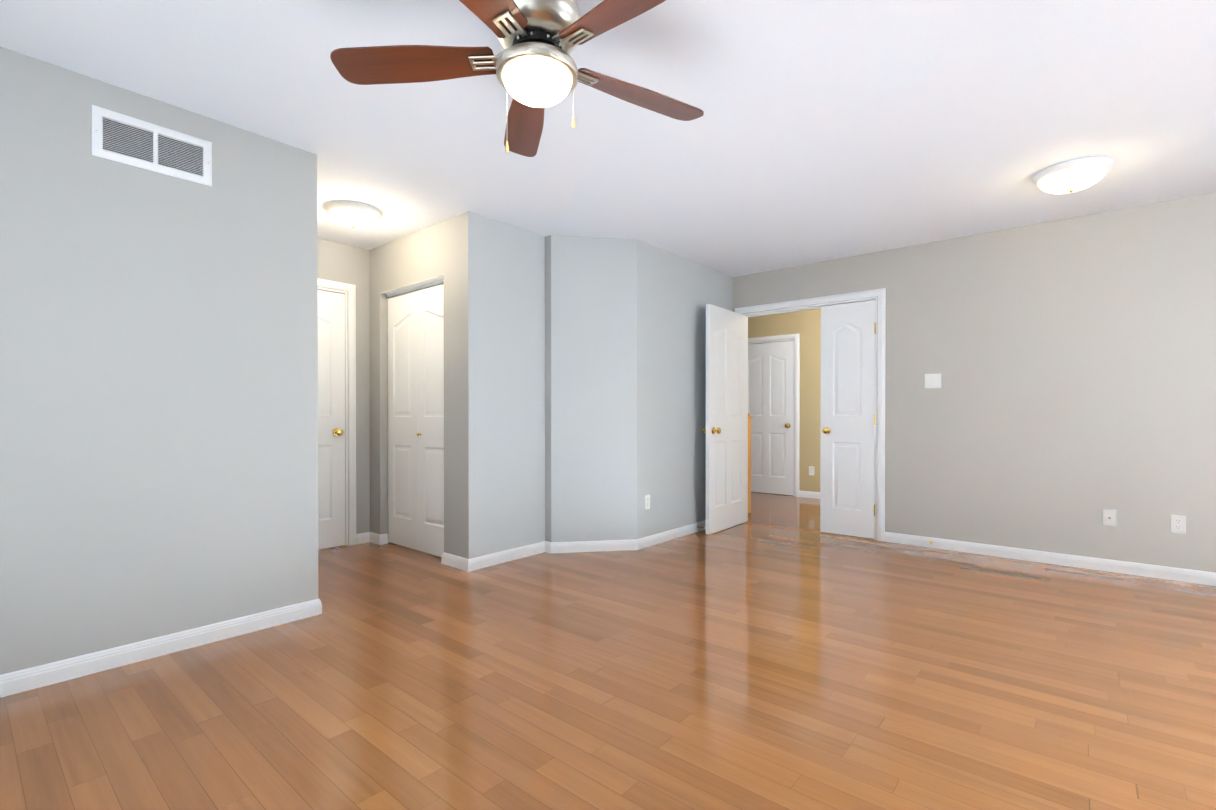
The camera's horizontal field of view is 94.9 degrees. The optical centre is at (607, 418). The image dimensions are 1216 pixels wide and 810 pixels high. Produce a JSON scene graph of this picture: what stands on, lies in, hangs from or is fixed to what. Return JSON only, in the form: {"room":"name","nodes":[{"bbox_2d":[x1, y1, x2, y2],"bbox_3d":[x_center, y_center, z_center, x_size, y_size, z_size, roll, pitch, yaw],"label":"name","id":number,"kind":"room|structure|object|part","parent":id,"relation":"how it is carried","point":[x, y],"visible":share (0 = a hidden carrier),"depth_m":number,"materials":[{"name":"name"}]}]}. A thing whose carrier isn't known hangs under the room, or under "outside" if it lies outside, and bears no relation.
{"room":"empty bedroom","nodes":[
{"label":"empty bedroom","id":0,"kind":"room"},
{"bbox_2d":[0,47,317,674],"bbox_3d":[-2.341,-0.176,2.113,0.115,2.440,2.335,0,0,40],"label":"wall","id":1,"kind":"structure","parent":0,"point":[158,404],"depth_m":2.42,"materials":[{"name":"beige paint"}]},
{"bbox_2d":[91,104,211,186],"bbox_3d":[-1.980,-1.185,2.442,0.016,0.207,0.417,0,0,40],"label":"air vent","id":2,"kind":"object","parent":1,"relation":"in","point":[120,138],"visible":1,"depth_m":2.41,"materials":[{"name":"white metal"}]},
{"bbox_2d":[0,490,1215,697],"bbox_3d":[0.792,0.995,3.394,7.800,0.082,8.100,0,0,40],"label":"baseboard","id":3,"kind":"structure","parent":1,"relation":"attached to","point":[50,674],"depth_m":3.57,"materials":[{"name":"white wood"}]},
{"bbox_2d":[317,238,369,544],"bbox_3d":[-2.404,-0.190,4.282,0.115,2.440,1.125,0,0,40],"label":"wall","id":4,"kind":"structure","parent":0,"point":[341,263],"depth_m":4.61,"materials":[{"name":"beige paint"}]},
{"bbox_2d":[317,290,344,549],"bbox_3d":[-2.388,0.008,4.247,0.178,2.030,0.754,0,0,40],"label":"hall door","id":5,"kind":"structure","parent":4,"relation":"in","point":[331,419],"depth_m":4.44,"materials":[{"name":"white wood"}]},
{"bbox_2d":[317,278,355,545],"bbox_3d":[-2.409,-0.032,4.265,0.133,2.125,0.920,0,0,40],"label":"door frame","id":6,"kind":"structure","parent":4,"relation":"attached to","point":[350,432],"depth_m":4.54,"materials":[{"name":"white wood"}]},
{"bbox_2d":[369,211,468,558],"bbox_3d":[-1.478,-0.190,4.311,1.490,2.440,0.115,0,0,40],"label":"wall","id":7,"kind":"structure","parent":0,"point":[436,250],"depth_m":3.97,"materials":[{"name":"beige paint"}]},
{"bbox_2d":[388,291,417,549],"bbox_3d":[-1.635,0.013,4.479,0.447,2.008,0.035,0,0,40],"label":"bifold closet door","id":8,"kind":"structure","parent":7,"relation":"in","point":[402,435],"depth_m":4.46,"materials":[{"name":"white wood"}]},
{"bbox_2d":[380,275,443,297],"bbox_3d":[-1.481,-1.015,4.305,0.907,0.030,0.106,0,0,40],"label":"trim","id":9,"kind":"structure","parent":7,"relation":"attached to","point":[422,285],"depth_m":4.30,"materials":[{"name":"white"}]},
{"bbox_2d":[417,284,443,556],"bbox_3d":[-1.302,0.015,4.176,0.447,2.008,0.067,0,0,40],"label":"bifold closet door","id":10,"kind":"structure","parent":7,"relation":"in","point":[430,344],"depth_m":4.20,"materials":[{"name":"white wood"}]},
{"bbox_2d":[468,211,482,558],"bbox_3d":[-0.910,-0.187,3.832,0.005,2.440,0.116,0,0,40],"label":"wall block","id":11,"kind":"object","parent":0,"point":[475,381],"visible":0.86,"depth_m":3.83,"materials":[{"name":"grey paint"}]},
{"bbox_2d":[482,216,544,554],"bbox_3d":[-0.724,-0.189,4.138,0.115,2.440,0.595,0,0,40],"label":"wall block","id":12,"kind":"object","parent":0,"point":[513,294],"visible":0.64,"depth_m":4.08,"materials":[{"name":"beige paint"}]},
{"bbox_2d":[545,235,550,541],"bbox_3d":[-0.425,-0.190,4.349,0.069,2.440,0.115,0,0,40],"label":"wall","id":13,"kind":"structure","parent":0,"point":[547,388],"depth_m":4.31,"materials":[{"name":"beige paint"}]},
{"bbox_2d":[551,235,636,541],"bbox_3d":[-0.113,-0.190,4.395,0.674,2.440,0.115,0,0,-9],"label":"wall","id":14,"kind":"structure","parent":0,"point":[593,388],"depth_m":4.34,"materials":[{"name":"beige paint"}]},
{"bbox_2d":[0,492,1215,809],"bbox_3d":[1.051,1.084,3.700,8.200,0.100,9.300,0,0,40],"label":"floor","id":15,"kind":"structure","parent":0,"point":[778,652],"depth_m":2.12,"materials":[{"name":"brown wood"}]},
{"bbox_2d":[748,412,751,512],"bbox_3d":[0.909,0.472,6.581,1.655,1.090,0.110,0,0,40],"label":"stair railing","id":16,"kind":"object","parent":15,"relation":"on","point":[749,463],"visible":0.06,"depth_m":6.06,"materials":[{"name":"brown wood"}]},
{"bbox_2d":[0,0,1215,276],"bbox_3d":[1.051,-1.466,3.685,8.200,0.120,9.300,0,0,40],"label":"ceiling","id":17,"kind":"structure","parent":0,"point":[820,130],"depth_m":2.53,"materials":[{"name":"white paint"}]},
{"bbox_2d":[325,201,380,228],"bbox_3d":[-1.716,-1.345,3.761,0.348,0.122,0.348,0,0,40],"label":"light","id":18,"kind":"object","parent":17,"relation":"attached to","point":[353,214],"visible":1,"depth_m":3.67,"materials":[{"name":"white glass"}]},
{"bbox_3d":[-1.716,-1.335,3.761,0.288,0.075,0.288,0,0,40],"label":"glass","id":19,"kind":"part","parent":18,"relation":"part of","materials":[{"name":"white glass"}]},
{"bbox_2d":[330,0,703,156],"bbox_3d":[-0.183,-1.132,1.732,1.217,0.524,1.272,0,0,40],"label":"ceiling fan","id":20,"kind":"object","parent":17,"relation":"hanging from","point":[532,66],"visible":1,"depth_m":1.74,"materials":[{"name":"brown wood"}]},
{"label":"blade","id":21,"kind":"part","parent":20,"relation":"part of","materials":[{"name":"brown wood"}]},
{"bbox_3d":[-0.372,-1.137,1.396,0.140,0.006,0.525,-13,-4,22],"label":"blade","id":22,"kind":"part","parent":20,"relation":"part of","materials":[{"name":"brown wood"}]},
{"bbox_3d":[-0.319,-1.141,2.151,0.140,0.006,0.525,12,-3,-14],"label":"blade","id":23,"kind":"part","parent":20,"relation":"part of","materials":[{"name":"brown wood"}]},
{"bbox_3d":[-0.223,-1.042,1.765,0.217,0.069,0.217,0,0,40],"label":"glass","id":24,"kind":"part","parent":20,"relation":"part of","materials":[{"name":"white glass"}]},
{"bbox_3d":[0.081,-1.138,1.509,0.525,0.006,0.140,0,12,40],"label":"blade","id":25,"kind":"part","parent":20,"relation":"part of","materials":[{"name":"brown wood"}]},
{"bbox_3d":[0.114,-1.140,1.975,0.525,0.006,0.140,0,12,-32],"label":"blade","id":26,"kind":"part","parent":20,"relation":"part of","materials":[{"name":"brown wood"}]},
{"bbox_2d":[1032,157,1113,193],"bbox_3d":[2.620,-1.342,3.156,0.358,0.122,0.358,0,0,40],"label":"light","id":27,"kind":"object","parent":17,"relation":"attached to","point":[1074,175],"visible":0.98,"depth_m":3.07,"materials":[{"name":"white glass"}]},
{"bbox_3d":[2.620,-1.331,3.156,0.298,0.075,0.298,0,0,40],"label":"glass","id":28,"kind":"part","parent":27,"relation":"part of","materials":[{"name":"white glass"}]},
{"bbox_2d":[637,240,732,538],"bbox_3d":[0.695,-0.194,5.032,0.115,2.440,1.576,0,0,40],"label":"wall","id":29,"kind":"structure","parent":0,"point":[676,294],"depth_m":4.77,"materials":[{"name":"beige paint"}]},
{"bbox_2d":[645,495,649,509],"bbox_3d":[0.318,0.670,4.499,0.012,0.115,0.070,0,0,40],"label":"outlet","id":30,"kind":"object","parent":29,"relation":"attached to","point":[647,501],"visible":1,"depth_m":4.49,"materials":[{"name":"white plastic"}]},
{"bbox_2d":[748,309,820,491],"bbox_3d":[3.447,-0.203,6.521,7.800,2.440,0.115,0,0,40],"label":"wall","id":31,"kind":"structure","parent":0,"point":[806,324],"depth_m":7.19,"materials":[{"name":"beige paint"}]},
{"bbox_2d":[748,341,793,494],"bbox_3d":[2.153,-0.013,7.571,0.754,2.030,0.178,0,0,40],"label":"door","id":32,"kind":"structure","parent":31,"relation":"in","point":[770,386],"depth_m":7.51,"materials":[{"name":"white wood"}]},
{"bbox_2d":[748,333,799,496],"bbox_3d":[2.171,-0.052,7.592,0.920,2.125,0.133,0,0,40],"label":"door frame","id":33,"kind":"structure","parent":31,"relation":"attached to","point":[796,402],"depth_m":7.27,"materials":[{"name":"white wood"}]},
{"bbox_2d":[809,466,814,474],"bbox_3d":[2.611,0.665,7.155,0.070,0.115,0.012,0,0,40],"label":"outlet","id":34,"kind":"object","parent":31,"relation":"attached to","point":[811,470],"visible":1,"depth_m":7.15,"materials":[{"name":"white plastic"}]},
{"bbox_2d":[733,192,1215,572],"bbox_3d":[2.117,-0.193,4.936,7.780,2.440,0.115,0,0,40],"label":"wall","id":35,"kind":"structure","parent":0,"point":[1072,360],"depth_m":3.97,"materials":[{"name":"beige paint"}]},
{"bbox_2d":[702,304,745,534],"bbox_3d":[1.123,0.002,5.211,0.178,2.030,0.770,0,0,40],"label":"door leaf","id":36,"kind":"structure","parent":35,"relation":"in","point":[724,430],"depth_m":5.16,"materials":[{"name":"white wood"}]},
{"bbox_2d":[735,288,885,540],"bbox_3d":[1.836,-0.037,5.174,1.384,2.125,0.149,0,0,40],"label":"door frame","id":37,"kind":"structure","parent":35,"relation":"attached to","point":[880,346],"depth_m":4.73,"materials":[{"name":"white wood"}]},
{"bbox_2d":[820,300,875,538],"bbox_3d":[2.106,0.004,4.898,0.466,2.030,0.178,0,0,40],"label":"door leaf","id":38,"kind":"structure","parent":35,"relation":"in","point":[847,456],"depth_m":4.88,"materials":[{"name":"white wood"}]},
{"bbox_2d":[925,373,940,387],"bbox_3d":[2.591,-0.303,4.452,0.115,0.115,0.015,0,0,40],"label":"double light switch","id":39,"kind":"object","parent":35,"relation":"attached to","point":[932,380],"visible":1,"depth_m":4.45,"materials":[{"name":"white plastic"}]},
{"bbox_2d":[1102,509,1115,526],"bbox_3d":[3.393,0.669,3.776,0.070,0.115,0.019,0,0,40],"label":"outlet","id":40,"kind":"object","parent":35,"relation":"attached to","point":[1108,517],"visible":1,"depth_m":3.78,"materials":[{"name":"white plastic"}]},
{"bbox_2d":[1170,515,1185,533],"bbox_3d":[3.644,0.673,3.568,0.070,0.115,0.012,0,0,40],"label":"electrical outlet","id":41,"kind":"object","parent":35,"relation":"attached to","point":[1177,523],"visible":1,"depth_m":3.56,"materials":[{"name":"white plastic"}]}
]}

